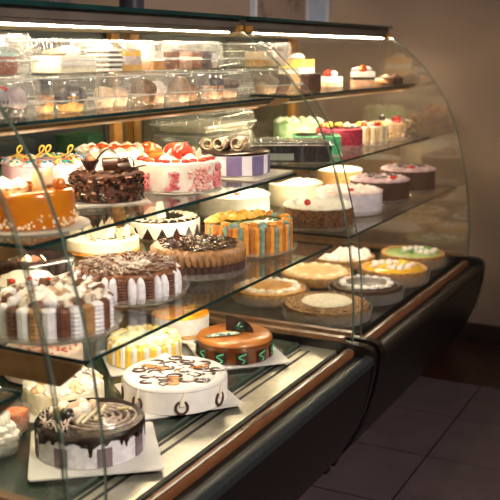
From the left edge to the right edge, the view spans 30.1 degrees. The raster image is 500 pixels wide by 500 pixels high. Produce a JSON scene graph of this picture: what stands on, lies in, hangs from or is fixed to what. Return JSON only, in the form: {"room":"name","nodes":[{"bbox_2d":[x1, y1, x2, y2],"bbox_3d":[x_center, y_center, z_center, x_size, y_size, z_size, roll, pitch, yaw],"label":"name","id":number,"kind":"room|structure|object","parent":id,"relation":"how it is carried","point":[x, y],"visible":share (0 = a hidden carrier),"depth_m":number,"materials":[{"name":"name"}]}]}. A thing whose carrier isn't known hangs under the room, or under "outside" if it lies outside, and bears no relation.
{"room":"bakery","nodes":[
{"label":"bakery","id":0,"kind":"room"},
{"bbox_2d":[0,0,75,167],"bbox_3d":[-2.293,-0.648,2.566,0.100,2.800,5.640,6,13,27],"label":"wall","id":1,"kind":"structure","parent":0,"point":[32,141],"depth_m":4.76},
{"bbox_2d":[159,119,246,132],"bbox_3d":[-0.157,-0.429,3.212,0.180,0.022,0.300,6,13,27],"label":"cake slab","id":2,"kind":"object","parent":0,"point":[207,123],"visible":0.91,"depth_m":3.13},
{"bbox_2d":[71,0,499,325],"bbox_3d":[1.466,-0.917,3.829,6.000,2.800,0.100,6,13,27],"label":"wall","id":3,"kind":"structure","parent":0,"point":[457,42],"depth_m":4.21,"materials":[{"name":"beige paint"}]},
{"bbox_2d":[250,0,328,21],"bbox_3d":[0.160,-0.973,3.458,0.020,0.250,0.660,6,13,27],"label":"frame","id":4,"kind":"object","parent":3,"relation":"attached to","point":[311,10],"visible":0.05,"depth_m":3.47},
{"bbox_2d":[257,0,305,19],"bbox_3d":[0.112,-0.955,3.372,0.008,0.230,0.430,6,13,27],"label":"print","id":5,"kind":"object","parent":4,"relation":"attached to","point":[284,9],"depth_m":3.39},
{"bbox_2d":[421,339,499,388],"bbox_3d":[1.310,0.539,3.830,6.000,0.050,0.580,6,13,27],"label":"floor","id":6,"kind":"structure","parent":3,"relation":"attached to","point":[468,362],"depth_m":3.94,"materials":[{"name":"red tile"}]},
{"bbox_2d":[456,322,499,344],"bbox_3d":[1.550,0.433,4.005,5.650,0.085,0.016,6,13,27],"label":"baseboard","id":7,"kind":"structure","parent":3,"relation":"attached to","point":[475,332],"depth_m":4.25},
{"bbox_2d":[298,376,499,499],"bbox_3d":[0.137,1.013,1.604,6.000,0.050,4.540,6,13,27],"label":"floor","id":8,"kind":"structure","parent":0,"point":[440,439],"depth_m":3.07,"materials":[{"name":"brown tile"}]},
{"bbox_2d":[0,186,69,499],"bbox_3d":[-0.955,0.356,1.191,0.933,1.406,1.305,6,13,27],"label":"display case","id":9,"kind":"object","parent":8,"relation":"on","point":[8,397],"visible":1,"depth_m":1.56,"materials":[{"name":"glass"}]},
{"bbox_2d":[0,387,21,405],"bbox_3d":[-0.994,0.316,1.204,0.755,0.008,1.205,6,13,27],"label":"glass shelf","id":10,"kind":"object","parent":9,"relation":"attached to","point":[7,395],"depth_m":1.57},
{"bbox_2d":[0,0,376,499],"bbox_3d":[-0.325,0.102,2.388,0.933,1.406,1.293,6,13,27],"label":"display case","id":11,"kind":"object","parent":8,"relation":"on","point":[295,418],"visible":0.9,"depth_m":2.29,"materials":[{"name":"black paint"}]},
{"bbox_2d":[0,411,23,455],"bbox_3d":[-0.558,0.397,2.069,0.109,0.112,0.109,0,12,0],"label":"cake","id":12,"kind":"object","parent":11,"relation":"on","point":[9,433],"visible":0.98,"depth_m":2.05,"materials":[{"name":"white food"}]},
{"bbox_2d":[0,77,45,119],"bbox_3d":[-0.545,-0.310,1.889,0.213,0.079,0.205,6,13,27],"label":"box","id":13,"kind":"object","parent":11,"relation":"on","point":[26,103],"visible":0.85,"depth_m":1.89,"materials":[{"name":"clear plastic"}]},
{"bbox_2d":[5,87,27,115],"bbox_3d":[-0.490,-0.309,1.930,0.063,0.057,0.063,6,13,27],"label":"cupcake","id":14,"kind":"object","parent":13,"relation":"on","point":[13,93],"visible":0.72,"depth_m":1.91,"materials":[{"name":"food"}]},
{"bbox_2d":[0,34,32,74],"bbox_3d":[-0.566,-0.402,1.911,0.213,0.082,0.205,6,13,27],"label":"box","id":15,"kind":"object","parent":13,"relation":"on","point":[15,35],"visible":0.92,"depth_m":1.93,"materials":[{"name":"clear plastic"}]},
{"bbox_2d":[0,42,17,74],"bbox_3d":[-0.543,-0.395,1.890,0.080,0.076,0.121,6,13,27],"label":"cake slice","id":16,"kind":"object","parent":15,"relation":"on","point":[6,67],"visible":1,"depth_m":1.90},
{"bbox_2d":[0,102,40,119],"bbox_3d":[-0.549,-0.285,1.897,0.200,0.026,0.202,6,13,27],"label":"tray","id":17,"kind":"object","parent":13,"relation":"on","point":[26,103],"depth_m":1.88,"materials":[{"name":"clear plastic"}]},
{"bbox_2d":[21,394,36,423],"bbox_3d":[-0.471,0.391,2.362,0.202,0.004,0.202,-4,13,-16],"label":"cake board","id":18,"kind":"object","parent":11,"relation":"on","point":[32,417],"visible":0.04,"depth_m":2.27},
{"bbox_2d":[22,365,104,415],"bbox_3d":[-0.471,0.350,2.352,0.203,0.080,0.204,-3,12,-13],"label":"cake","id":19,"kind":"object","parent":18,"relation":"on","point":[80,385],"visible":0.4,"depth_m":2.29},
{"bbox_2d":[0,144,85,182],"bbox_3d":[-0.524,-0.211,2.379,0.224,0.122,0.222,0,12,0],"label":"cake","id":20,"kind":"object","parent":11,"relation":"on","point":[19,165],"visible":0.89,"depth_m":2.31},
{"bbox_2d":[5,340,82,384],"bbox_3d":[-0.574,0.300,2.586,0.216,0.084,0.216,0,12,0],"label":"cake","id":21,"kind":"object","parent":11,"relation":"on","point":[75,351],"visible":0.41,"depth_m":2.54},
{"bbox_2d":[0,216,89,235],"bbox_3d":[-0.459,-0.054,1.930,0.252,0.004,0.252,6,13,27],"label":"cake board","id":22,"kind":"object","parent":11,"relation":"on","point":[82,222],"visible":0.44,"depth_m":1.85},
{"bbox_2d":[0,167,77,231],"bbox_3d":[-0.458,-0.113,1.918,0.202,0.117,0.203,-1,12,-3],"label":"cake","id":23,"kind":"object","parent":22,"relation":"on","point":[27,203],"visible":0.91,"depth_m":1.85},
{"bbox_2d":[3,74,104,113],"bbox_3d":[-0.447,-0.350,2.076,0.213,0.079,0.185,6,13,27],"label":"box","id":24,"kind":"object","parent":11,"relation":"on","point":[55,111],"visible":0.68,"depth_m":2.06,"materials":[{"name":"clear plastic"}]},
{"bbox_2d":[5,38,103,72],"bbox_3d":[-0.450,-0.445,2.132,0.213,0.075,0.198,6,13,27],"label":"box","id":25,"kind":"object","parent":24,"relation":"on","point":[45,38],"visible":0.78,"depth_m":2.13,"materials":[{"name":"clear plastic"}]},
{"bbox_2d":[17,61,102,72],"bbox_3d":[-0.454,-0.421,2.139,0.200,0.025,0.195,6,13,27],"label":"tray","id":26,"kind":"object","parent":25,"relation":"attached to","point":[17,61],"depth_m":2.12,"materials":[{"name":"clear plastic"}]},
{"bbox_2d":[31,45,95,72],"bbox_3d":[-0.425,-0.437,2.125,0.085,0.060,0.135,6,13,27],"label":"cake slice","id":27,"kind":"object","parent":25,"relation":"on","point":[63,59],"visible":0.99,"depth_m":2.08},
{"bbox_2d":[26,97,103,113],"bbox_3d":[-0.451,-0.325,2.083,0.200,0.026,0.182,6,13,27],"label":"tray","id":28,"kind":"object","parent":24,"relation":"attached to","point":[55,111],"depth_m":2.04,"materials":[{"name":"clear plastic"}]},
{"bbox_2d":[54,85,86,110],"bbox_3d":[-0.404,-0.342,2.083,0.074,0.058,0.073,6,13,27],"label":"cupcake","id":29,"kind":"object","parent":24,"relation":"on","point":[63,92],"visible":0.99,"depth_m":2.06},
{"bbox_2d":[0,277,113,342],"bbox_3d":[-0.401,0.116,1.906,0.245,0.085,0.244,0,12,0],"label":"cake","id":30,"kind":"object","parent":11,"relation":"on","point":[56,299],"visible":0.95,"depth_m":1.82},
{"bbox_2d":[28,422,163,481],"bbox_3d":[-0.350,0.449,2.091,0.285,0.004,0.265,-2,12,-11],"label":"cake board","id":31,"kind":"object","parent":11,"relation":"on","point":[149,459],"visible":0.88,"depth_m":2.00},
{"bbox_2d":[34,397,144,469],"bbox_3d":[-0.358,0.393,2.089,0.246,0.106,0.246,0,12,0],"label":"cake","id":32,"kind":"object","parent":31,"relation":"on","point":[123,422],"visible":0.89,"depth_m":2.02,"materials":[{"name":"food"}]},
{"bbox_2d":[0,168,194,345],"bbox_3d":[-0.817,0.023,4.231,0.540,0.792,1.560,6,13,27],"label":"glass shelf","id":33,"kind":"object","parent":11,"relation":"attached to","point":[95,214],"depth_m":4.02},
{"bbox_2d":[54,132,102,153],"bbox_3d":[-0.741,-0.439,4.127,0.186,0.153,0.164,6,13,27],"label":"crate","id":34,"kind":"object","parent":33,"relation":"on","point":[63,140],"visible":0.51,"depth_m":4.07,"materials":[{"name":"plastic"}]},
{"bbox_2d":[53,73,147,108],"bbox_3d":[-0.363,-0.384,2.235,0.213,0.079,0.175,6,13,27],"label":"box","id":35,"kind":"object","parent":11,"relation":"on","point":[84,106],"visible":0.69,"depth_m":2.22,"materials":[{"name":"clear plastic"}]},
{"bbox_2d":[54,95,146,108],"bbox_3d":[-0.367,-0.358,2.243,0.200,0.026,0.172,6,13,27],"label":"tray","id":36,"kind":"object","parent":35,"relation":"attached to","point":[84,106],"depth_m":2.22,"materials":[{"name":"clear plastic"}]},
{"bbox_2d":[58,40,155,71],"bbox_3d":[-0.357,-0.483,2.307,0.213,0.075,0.194,6,13,27],"label":"box","id":37,"kind":"object","parent":35,"relation":"on","point":[75,40],"visible":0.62,"depth_m":2.33,"materials":[{"name":"clear plastic"}]},
{"bbox_2d":[87,43,121,70],"bbox_3d":[-0.352,-0.468,2.253,0.070,0.066,0.054,6,13,27],"label":"cake slice","id":38,"kind":"object","parent":37,"relation":"on","point":[112,58],"visible":0.86,"depth_m":2.23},
{"bbox_2d":[96,60,150,71],"bbox_3d":[-0.362,-0.459,2.314,0.200,0.025,0.191,6,13,27],"label":"tray","id":39,"kind":"object","parent":37,"relation":"attached to","point":[146,60],"depth_m":2.30,"materials":[{"name":"clear plastic"}]},
{"bbox_2d":[66,217,139,256],"bbox_3d":[-0.420,-0.043,2.655,0.208,0.086,0.217,0,12,0],"label":"cheesecake","id":40,"kind":"object","parent":11,"relation":"on","point":[109,240],"visible":0.81,"depth_m":2.59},
{"bbox_2d":[74,141,147,166],"bbox_3d":[-0.394,-0.263,2.700,0.224,0.088,0.226,0,12,0],"label":"cake","id":41,"kind":"object","parent":11,"relation":"on","point":[126,149],"visible":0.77,"depth_m":2.62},
{"bbox_2d":[76,195,150,206],"bbox_3d":[-0.340,-0.124,2.256,0.174,0.004,0.172,-4,13,-16],"label":"cake board","id":42,"kind":"object","parent":11,"relation":"on","point":[145,200],"visible":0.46,"depth_m":2.18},
{"bbox_2d":[67,148,145,203],"bbox_3d":[-0.344,-0.184,2.240,0.194,0.121,0.186,0,12,0],"label":"cake","id":43,"kind":"object","parent":42,"relation":"on","point":[115,180],"visible":0.92,"depth_m":2.19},
{"bbox_2d":[0,4,238,32],"bbox_3d":[-0.527,-0.579,2.349,0.448,0.037,1.287,6,13,27],"label":"hood","id":44,"kind":"object","parent":11,"relation":"attached to","point":[14,18],"depth_m":2.32,"materials":[{"name":"metal"}]},
{"bbox_2d":[74,250,183,305],"bbox_3d":[-0.284,0.062,2.184,0.258,0.076,0.258,0,12,0],"label":"cake","id":45,"kind":"object","parent":11,"relation":"on","point":[141,278],"visible":0.93,"depth_m":2.10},
{"bbox_2d":[92,72,181,105],"bbox_3d":[-0.284,-0.415,2.385,0.213,0.079,0.160,6,13,27],"label":"box","id":46,"kind":"object","parent":11,"relation":"on","point":[164,93],"visible":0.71,"depth_m":2.37,"materials":[{"name":"clear plastic"}]},
{"bbox_2d":[92,91,175,105],"bbox_3d":[-0.288,-0.390,2.392,0.200,0.026,0.157,6,13,27],"label":"tray","id":47,"kind":"object","parent":46,"relation":"attached to","point":[128,103],"depth_m":2.35,"materials":[{"name":"clear plastic"}]},
{"bbox_2d":[130,79,156,104],"bbox_3d":[-0.268,-0.399,2.341,0.065,0.063,0.065,6,13,27],"label":"cupcake","id":48,"kind":"object","parent":46,"relation":"on","point":[146,86],"visible":0.94,"depth_m":2.32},
{"bbox_2d":[0,95,273,127],"bbox_3d":[-0.450,-0.363,2.355,0.560,0.008,1.193,6,13,27],"label":"glass shelf","id":49,"kind":"object","parent":11,"relation":"attached to","point":[102,116],"depth_m":2.17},
{"bbox_2d":[100,350,182,376],"bbox_3d":[-0.306,0.319,2.702,0.230,0.004,0.230,-4,13,-16],"label":"cake board","id":50,"kind":"object","parent":11,"relation":"on","point":[114,371],"visible":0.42,"depth_m":2.61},
{"bbox_2d":[107,324,181,368],"bbox_3d":[-0.306,0.277,2.693,0.216,0.081,0.216,0,12,0],"label":"cake","id":51,"kind":"object","parent":50,"relation":"on","point":[165,340],"visible":0.78,"depth_m":2.63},
{"bbox_2d":[0,173,296,249],"bbox_3d":[-0.417,-0.145,2.384,0.635,0.008,1.193,6,13,27],"label":"glass shelf","id":52,"kind":"object","parent":11,"relation":"attached to","point":[3,246],"depth_m":2.04,"materials":[{"name":"glass"}]},
{"bbox_2d":[123,201,200,239],"bbox_3d":[-0.274,-0.105,2.894,0.242,0.106,0.242,0,12,0],"label":"cake","id":53,"kind":"object","parent":11,"relation":"on","point":[163,225],"visible":0.69,"depth_m":2.82,"materials":[{"name":"food"}]},
{"bbox_2d":[0,224,332,364],"bbox_3d":[-0.364,0.062,2.400,0.755,0.008,1.193,6,13,27],"label":"glass shelf","id":54,"kind":"object","parent":11,"relation":"attached to","point":[6,352],"depth_m":1.84,"materials":[{"name":"glass"}]},
{"bbox_2d":[128,71,213,101],"bbox_3d":[-0.211,-0.445,2.524,0.213,0.079,0.155,6,13,27],"label":"box","id":55,"kind":"object","parent":11,"relation":"on","point":[165,100],"visible":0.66,"depth_m":2.49,"materials":[{"name":"clear plastic"}]},
{"bbox_2d":[112,40,193,69],"bbox_3d":[-0.268,-0.519,2.476,0.213,0.075,0.186,6,13,27],"label":"box","id":56,"kind":"object","parent":55,"relation":"on","point":[144,40],"visible":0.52,"depth_m":2.43,"materials":[{"name":"clear plastic"}]},
{"bbox_2d":[140,44,163,69],"bbox_3d":[-0.266,-0.501,2.417,0.070,0.064,0.050,6,13,27],"label":"cake slice","id":57,"kind":"object","parent":56,"relation":"on","point":[158,64],"visible":0.74,"depth_m":2.40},
{"bbox_2d":[166,76,190,101],"bbox_3d":[-0.191,-0.432,2.487,0.070,0.066,0.070,6,13,27],"label":"cupcake","id":58,"kind":"object","parent":55,"relation":"on","point":[182,85],"visible":0.94,"depth_m":2.46,"materials":[{"name":"beige food"}]},
{"bbox_2d":[163,89,211,101],"bbox_3d":[-0.215,-0.420,2.531,0.200,0.026,0.152,6,13,27],"label":"tray","id":59,"kind":"object","parent":55,"relation":"on","point":[165,100],"depth_m":2.49,"materials":[{"name":"clear plastic"}]},
{"bbox_2d":[114,383,242,419],"bbox_3d":[-0.191,0.377,2.429,0.268,0.004,0.268,-5,13,-22],"label":"cake board","id":60,"kind":"object","parent":11,"relation":"on","point":[232,400],"visible":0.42,"depth_m":2.36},
{"bbox_2d":[121,353,227,415],"bbox_3d":[-0.195,0.340,2.400,0.274,0.081,0.275,0,12,2],"label":"cake","id":61,"kind":"object","parent":60,"relation":"on","point":[166,384],"visible":0.96,"depth_m":2.32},
{"bbox_2d":[144,185,221,194],"bbox_3d":[-0.195,-0.164,2.447,0.244,0.004,0.244,6,13,27],"label":"cake board","id":62,"kind":"object","parent":11,"relation":"on","point":[220,187],"visible":0.28,"depth_m":2.35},
{"bbox_2d":[134,141,221,192],"bbox_3d":[-0.194,-0.224,2.433,0.241,0.119,0.240,0,12,0],"label":"cake","id":63,"kind":"object","parent":62,"relation":"on","point":[183,169],"visible":0.85,"depth_m":2.35,"materials":[{"name":"white food"}]},
{"bbox_2d":[182,339,196,343],"bbox_3d":[-0.221,0.263,2.965,0.185,0.004,0.186,6,13,27],"label":"cake board","id":64,"kind":"object","parent":11,"relation":"on","point":[191,341],"visible":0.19,"depth_m":2.87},
{"bbox_2d":[152,304,208,339],"bbox_3d":[-0.221,0.227,2.958,0.184,0.068,0.184,0,12,0],"label":"cheesecake","id":65,"kind":"object","parent":64,"relation":"on","point":[188,328],"visible":0.68,"depth_m":2.90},
{"bbox_2d":[150,228,246,279],"bbox_3d":[-0.135,-0.005,2.413,0.252,0.112,0.252,0,12,0],"label":"cake","id":66,"kind":"object","parent":11,"relation":"on","point":[201,256],"visible":0.91,"depth_m":2.33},
{"bbox_2d":[166,69,253,98],"bbox_3d":[-0.117,-0.483,2.702,0.213,0.079,0.235,6,13,27],"label":"box","id":67,"kind":"object","parent":11,"relation":"on","point":[194,69],"visible":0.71,"depth_m":2.65,"materials":[{"name":"clear plastic"}]},
{"bbox_2d":[146,41,225,68],"bbox_3d":[-0.183,-0.553,2.637,0.213,0.075,0.178,6,13,27],"label":"box","id":68,"kind":"object","parent":67,"relation":"on","point":[200,41],"visible":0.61,"depth_m":2.65,"materials":[{"name":"clear plastic"}]},
{"bbox_2d":[180,59,222,68],"bbox_3d":[-0.188,-0.529,2.644,0.200,0.025,0.175,6,13,27],"label":"tray","id":69,"kind":"object","parent":68,"relation":"on","point":[216,59],"depth_m":2.63,"materials":[{"name":"clear plastic"}]},
{"bbox_2d":[198,74,223,98],"bbox_3d":[-0.111,-0.465,2.639,0.077,0.067,0.077,6,13,27],"label":"cupcake","id":70,"kind":"object","parent":67,"relation":"on","point":[212,81],"visible":0.97,"depth_m":2.61,"materials":[{"name":"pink food"}]},
{"bbox_2d":[196,87,251,98],"bbox_3d":[-0.121,-0.458,2.709,0.200,0.026,0.232,6,13,27],"label":"tray","id":71,"kind":"object","parent":67,"relation":"attached to","point":[245,87],"depth_m":2.65,"materials":[{"name":"clear plastic"}]},
{"bbox_2d":[187,343,289,369],"bbox_3d":[-0.037,0.306,2.759,0.250,0.004,0.250,-4,13,-16],"label":"cake board","id":72,"kind":"object","parent":11,"relation":"on","point":[277,357],"visible":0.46,"depth_m":2.68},
{"bbox_2d":[195,315,273,364],"bbox_3d":[-0.046,0.252,2.741,0.232,0.110,0.231,0,12,0],"label":"cake","id":73,"kind":"object","parent":72,"relation":"on","point":[236,341],"visible":0.99,"depth_m":2.67,"materials":[{"name":"food"}]},
{"bbox_2d":[204,208,292,257],"bbox_3d":[-0.004,-0.054,2.660,0.250,0.105,0.250,5,13,22],"label":"cake","id":74,"kind":"object","parent":11,"relation":"on","point":[263,233],"visible":0.87,"depth_m":2.57,"materials":[{"name":"orange food"}]},
{"bbox_2d":[221,169,292,181],"bbox_3d":[-0.045,-0.225,2.731,0.262,0.004,0.262,6,13,27],"label":"cake board","id":75,"kind":"object","parent":11,"relation":"on","point":[273,172],"visible":0.42,"depth_m":2.63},
{"bbox_2d":[195,136,269,176],"bbox_3d":[-0.052,-0.283,2.737,0.224,0.107,0.224,0,12,0],"label":"cake","id":76,"kind":"object","parent":75,"relation":"on","point":[236,160],"visible":0.88,"depth_m":2.66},
{"bbox_2d":[123,16,484,465],"bbox_3d":[0.293,-0.148,3.560,0.933,1.406,1.337,6,13,27],"label":"display case","id":77,"kind":"object","parent":8,"relation":"on","point":[408,335],"visible":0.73,"depth_m":3.31,"materials":[{"name":"black paint"}]},
{"bbox_2d":[155,129,251,147],"bbox_3d":[-0.153,-0.370,3.223,0.253,0.081,0.370,6,13,27],"label":"box","id":78,"kind":"object","parent":77,"relation":"on","point":[168,133],"visible":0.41,"depth_m":3.17,"materials":[{"name":"clear plastic"}]},
{"bbox_2d":[149,108,255,133],"bbox_3d":[-0.153,-0.450,3.205,0.253,0.069,0.370,6,13,27],"label":"box","id":79,"kind":"object","parent":78,"relation":"on","point":[227,124],"visible":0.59,"depth_m":3.13,"materials":[{"name":"clear plastic"}]},
{"bbox_2d":[152,118,253,133],"bbox_3d":[-0.157,-0.428,3.212,0.240,0.023,0.367,6,13,27],"label":"tray","id":80,"kind":"object","parent":79,"relation":"on","point":[227,124],"depth_m":3.13,"materials":[{"name":"clear plastic"}]},
{"bbox_2d":[134,20,387,38],"bbox_3d":[0.091,-0.829,3.521,0.448,0.037,1.331,6,13,27],"label":"light","id":81,"kind":"object","parent":77,"relation":"attached to","point":[265,29],"depth_m":3.31,"materials":[{"name":"plastic"}]},
{"bbox_2d":[228,68,302,93],"bbox_3d":[0.048,-0.549,3.015,0.213,0.079,0.230,6,13,27],"label":"box","id":82,"kind":"object","parent":77,"relation":"on","point":[249,92],"visible":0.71,"depth_m":2.97,"materials":[{"name":"clear plastic"}]},
{"bbox_2d":[218,43,293,66],"bbox_3d":[0.020,-0.635,3.023,0.213,0.075,0.220,6,13,27],"label":"box","id":83,"kind":"object","parent":82,"relation":"on","point":[234,43],"visible":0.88,"depth_m":3.00,"materials":[{"name":"clear plastic"}]},
{"bbox_2d":[218,58,288,66],"bbox_3d":[0.016,-0.611,3.030,0.200,0.025,0.217,6,13,27],"label":"tray","id":84,"kind":"object","parent":83,"relation":"on","point":[219,58],"depth_m":3.00,"materials":[{"name":"clear plastic"}]},
{"bbox_2d":[237,83,298,93],"bbox_3d":[0.044,-0.524,3.022,0.200,0.026,0.227,6,13,27],"label":"tray","id":85,"kind":"object","parent":82,"relation":"on","point":[249,92],"depth_m":2.97,"materials":[{"name":"clear plastic"}]},
{"bbox_2d":[166,82,414,97],"bbox_3d":[0.167,-0.613,3.527,0.560,0.008,1.237,6,13,27],"label":"glass shelf","id":86,"kind":"object","parent":77,"relation":"attached to","point":[347,90],"depth_m":3.32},
{"bbox_2d":[250,137,332,162],"bbox_3d":[0.136,-0.332,3.073,0.272,0.069,0.198,0,12,0],"label":"box","id":87,"kind":"object","parent":77,"relation":"on","point":[278,154],"visible":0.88,"depth_m":3.00,"materials":[{"name":"black plastic"}]},
{"bbox_2d":[268,177,322,206],"bbox_3d":[0.169,-0.217,3.470,0.202,0.090,0.206,7,14,29],"label":"cake","id":88,"kind":"object","parent":77,"relation":"on","point":[299,187],"visible":0.58,"depth_m":3.39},
{"bbox_2d":[279,53,314,86],"bbox_3d":[0.178,-0.688,3.555,0.100,0.126,0.120,6,13,27],"label":"cake","id":89,"kind":"object","parent":77,"relation":"on","point":[304,65],"visible":0.62,"depth_m":3.50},
{"bbox_2d":[273,116,322,137],"bbox_3d":[0.193,-0.481,3.707,0.201,0.097,0.200,0,12,0],"label":"cake","id":90,"kind":"object","parent":77,"relation":"on","point":[283,127],"visible":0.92,"depth_m":3.63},
{"bbox_2d":[174,176,455,238],"bbox_3d":[0.254,-0.188,3.572,0.755,0.008,1.237,6,13,27],"label":"glass shelf","id":91,"kind":"object","parent":77,"relation":"attached to","point":[440,188],"depth_m":3.10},
{"bbox_2d":[280,262,350,288],"bbox_3d":[0.258,0.094,3.645,0.285,0.052,0.283,0,12,0],"label":"pie","id":92,"kind":"object","parent":77,"relation":"on","point":[315,275],"visible":0.87,"depth_m":3.58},
{"bbox_2d":[284,301,369,322],"bbox_3d":[0.261,0.207,3.162,0.311,0.039,0.311,6,13,27],"label":"tray","id":93,"kind":"object","parent":77,"relation":"on","point":[284,301],"visible":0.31,"depth_m":3.10,"materials":[{"name":"clear plastic"}]},
{"bbox_2d":[284,291,369,326],"bbox_3d":[0.261,0.195,3.159,0.289,0.058,0.287,0,12,0],"label":"pie","id":94,"kind":"object","parent":93,"relation":"in","point":[328,309],"visible":0.92,"depth_m":3.08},
{"bbox_2d":[237,135,429,170],"bbox_3d":[0.201,-0.394,3.556,0.635,0.008,1.237,6,13,27],"label":"glass shelf","id":95,"kind":"object","parent":77,"relation":"attached to","point":[349,155],"depth_m":3.35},
{"bbox_2d":[315,246,374,271],"bbox_3d":[0.386,0.033,3.898,0.273,0.066,0.271,0,12,0],"label":"pie","id":96,"kind":"object","parent":77,"relation":"on","point":[340,256],"visible":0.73,"depth_m":3.81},
{"bbox_2d":[350,64,374,86],"bbox_3d":[0.436,-0.676,3.600,0.088,0.084,0.085,0,12,0],"label":"cake","id":97,"kind":"object","parent":77,"relation":"on","point":[362,76],"visible":1,"depth_m":3.56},
{"bbox_2d":[364,140,390,145],"bbox_3d":[0.457,-0.419,3.604,0.179,0.018,0.179,6,13,27],"label":"dish","id":98,"kind":"object","parent":77,"relation":"on","point":[390,140],"visible":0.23,"depth_m":3.54,"materials":[{"name":"clear plastic"}]},
{"bbox_2d":[351,121,388,144],"bbox_3d":[0.457,-0.455,3.596,0.155,0.088,0.155,0,12,0],"label":"cake","id":99,"kind":"object","parent":98,"relation":"on","point":[374,133],"visible":0.72,"depth_m":3.53,"materials":[{"name":"beige food"}]},
{"bbox_3d":[0.425,0.153,3.409,0.283,0.042,0.283,6,13,27],"label":"tray","id":100,"kind":"object","parent":77,"relation":"on","visible":0},
{"bbox_2d":[330,274,401,304],"bbox_3d":[0.425,0.140,3.406,0.259,0.063,0.261,-7,14,-29],"label":"pie","id":101,"kind":"object","parent":100,"relation":"in","point":[373,286],"visible":0.91,"depth_m":3.33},
{"bbox_3d":[0.689,0.039,3.941,0.291,0.042,0.291,6,13,27],"label":"tray","id":102,"kind":"object","parent":77,"relation":"on","visible":0},
{"bbox_2d":[381,245,444,268],"bbox_3d":[0.689,0.025,3.938,0.267,0.065,0.269,-7,14,-29],"label":"pie","id":103,"kind":"object","parent":102,"relation":"in","point":[427,256],"visible":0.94,"depth_m":3.88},
{"bbox_3d":[0.564,0.098,3.663,0.287,0.044,0.287,6,13,27],"label":"tray","id":104,"kind":"object","parent":77,"relation":"on","visible":0},
{"bbox_2d":[361,258,427,286],"bbox_3d":[0.564,0.084,3.660,0.265,0.066,0.263,0,12,0],"label":"pie","id":105,"kind":"object","parent":104,"relation":"in","point":[408,273],"visible":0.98,"depth_m":3.59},
{"bbox_3d":[0.071,0.158,3.401,0.291,0.034,0.291,6,13,27],"label":"tray","id":106,"kind":"object","parent":77,"relation":"on","visible":0},
{"bbox_2d":[233,277,305,305],"bbox_3d":[0.071,0.146,3.398,0.267,0.054,0.269,-7,14,-29],"label":"pie","id":107,"kind":"object","parent":106,"relation":"in","point":[270,291],"visible":0.9,"depth_m":3.32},
{"bbox_3d":[0.331,-0.387,3.453,0.191,0.019,0.191,6,13,27],"label":"dish","id":108,"kind":"object","parent":77,"relation":"in","visible":0},
{"bbox_2d":[316,122,362,149],"bbox_3d":[0.331,-0.426,3.445,0.173,0.095,0.173,0,12,0],"label":"cake","id":109,"kind":"object","parent":108,"relation":"on","point":[351,136],"visible":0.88,"depth_m":3.38,"materials":[{"name":"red food"}]},
{"bbox_3d":[0.585,-0.463,3.812,0.211,0.019,0.211,6,13,27],"label":"dish","id":110,"kind":"object","parent":77,"relation":"in","visible":0},
{"bbox_2d":[374,114,415,140],"bbox_3d":[0.585,-0.505,3.803,0.181,0.100,0.181,-3,12,-13],"label":"cake","id":111,"kind":"object","parent":110,"relation":"on","point":[400,129],"visible":0.77,"depth_m":3.73,"materials":[{"name":"beige food"}]},
{"bbox_3d":[-0.527,0.074,2.272,0.224,0.018,0.224,6,13,27],"label":"dish","id":112,"kind":"object","parent":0,"visible":0},
{"bbox_2d":[0,249,74,290],"bbox_3d":[-0.527,0.043,2.262,0.202,0.081,0.209,0,12,0],"label":"cake","id":113,"kind":"object","parent":112,"relation":"on","point":[48,263],"visible":0.66,"depth_m":2.19,"materials":[{"name":"food"}]},
{"bbox_3d":[0.222,-0.083,3.011,0.251,0.018,0.251,6,13,27],"label":"dish","id":114,"kind":"object","parent":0,"visible":0},
{"bbox_2d":[283,196,354,232],"bbox_3d":[0.222,-0.124,3.002,0.233,0.099,0.228,0,12,0],"label":"cake","id":115,"kind":"object","parent":114,"relation":"on","point":[316,214],"visible":0.95,"depth_m":2.91,"materials":[{"name":"brown food"}]},
{"bbox_3d":[0.352,-0.146,3.305,0.260,0.018,0.260,6,13,27],"label":"dish","id":116,"kind":"object","parent":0,"visible":0},
{"bbox_2d":[316,183,382,216],"bbox_3d":[0.352,-0.182,3.298,0.241,0.090,0.236,0,12,0],"label":"cake","id":117,"kind":"object","parent":116,"relation":"on","point":[367,199],"visible":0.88,"depth_m":3.21,"materials":[{"name":"white food"}]},
{"bbox_3d":[-0.053,-0.127,3.216,0.271,0.018,0.271,6,13,27],"label":"dish","id":118,"kind":"object","parent":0,"visible":0},
{"bbox_2d":[198,186,270,218],"bbox_3d":[-0.053,-0.163,3.208,0.251,0.090,0.246,0,12,0],"label":"cake","id":119,"kind":"object","parent":118,"relation":"on","point":[249,199],"visible":0.62,"depth_m":3.12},
{"bbox_3d":[0.377,-0.283,3.951,0.215,0.018,0.215,6,13,27],"label":"dish","id":120,"kind":"object","parent":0,"visible":0},
{"bbox_2d":[316,166,361,185],"bbox_3d":[0.377,-0.312,3.945,0.200,0.074,0.196,0,12,0],"label":"cake","id":121,"kind":"object","parent":120,"relation":"on","point":[326,175],"visible":0.62,"depth_m":3.87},
{"bbox_3d":[0.492,-0.197,3.546,0.249,0.018,0.249,6,13,27],"label":"dish","id":122,"kind":"object","parent":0,"visible":0},
{"bbox_2d":[349,173,409,204],"bbox_3d":[0.492,-0.240,3.537,0.230,0.103,0.226,0,12,0],"label":"cake","id":123,"kind":"object","parent":122,"relation":"on","point":[395,187],"visible":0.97,"depth_m":3.45,"materials":[{"name":"brown food"}]},
{"bbox_3d":[0.643,-0.250,3.795,0.242,0.018,0.242,6,13,27],"label":"dish","id":124,"kind":"object","parent":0,"visible":0},
{"bbox_2d":[381,163,435,193],"bbox_3d":[0.643,-0.297,3.784,0.224,0.111,0.220,0,12,0],"label":"cake","id":125,"kind":"object","parent":124,"relation":"on","point":[422,177],"visible":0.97,"depth_m":3.70,"materials":[{"name":"brown food"}]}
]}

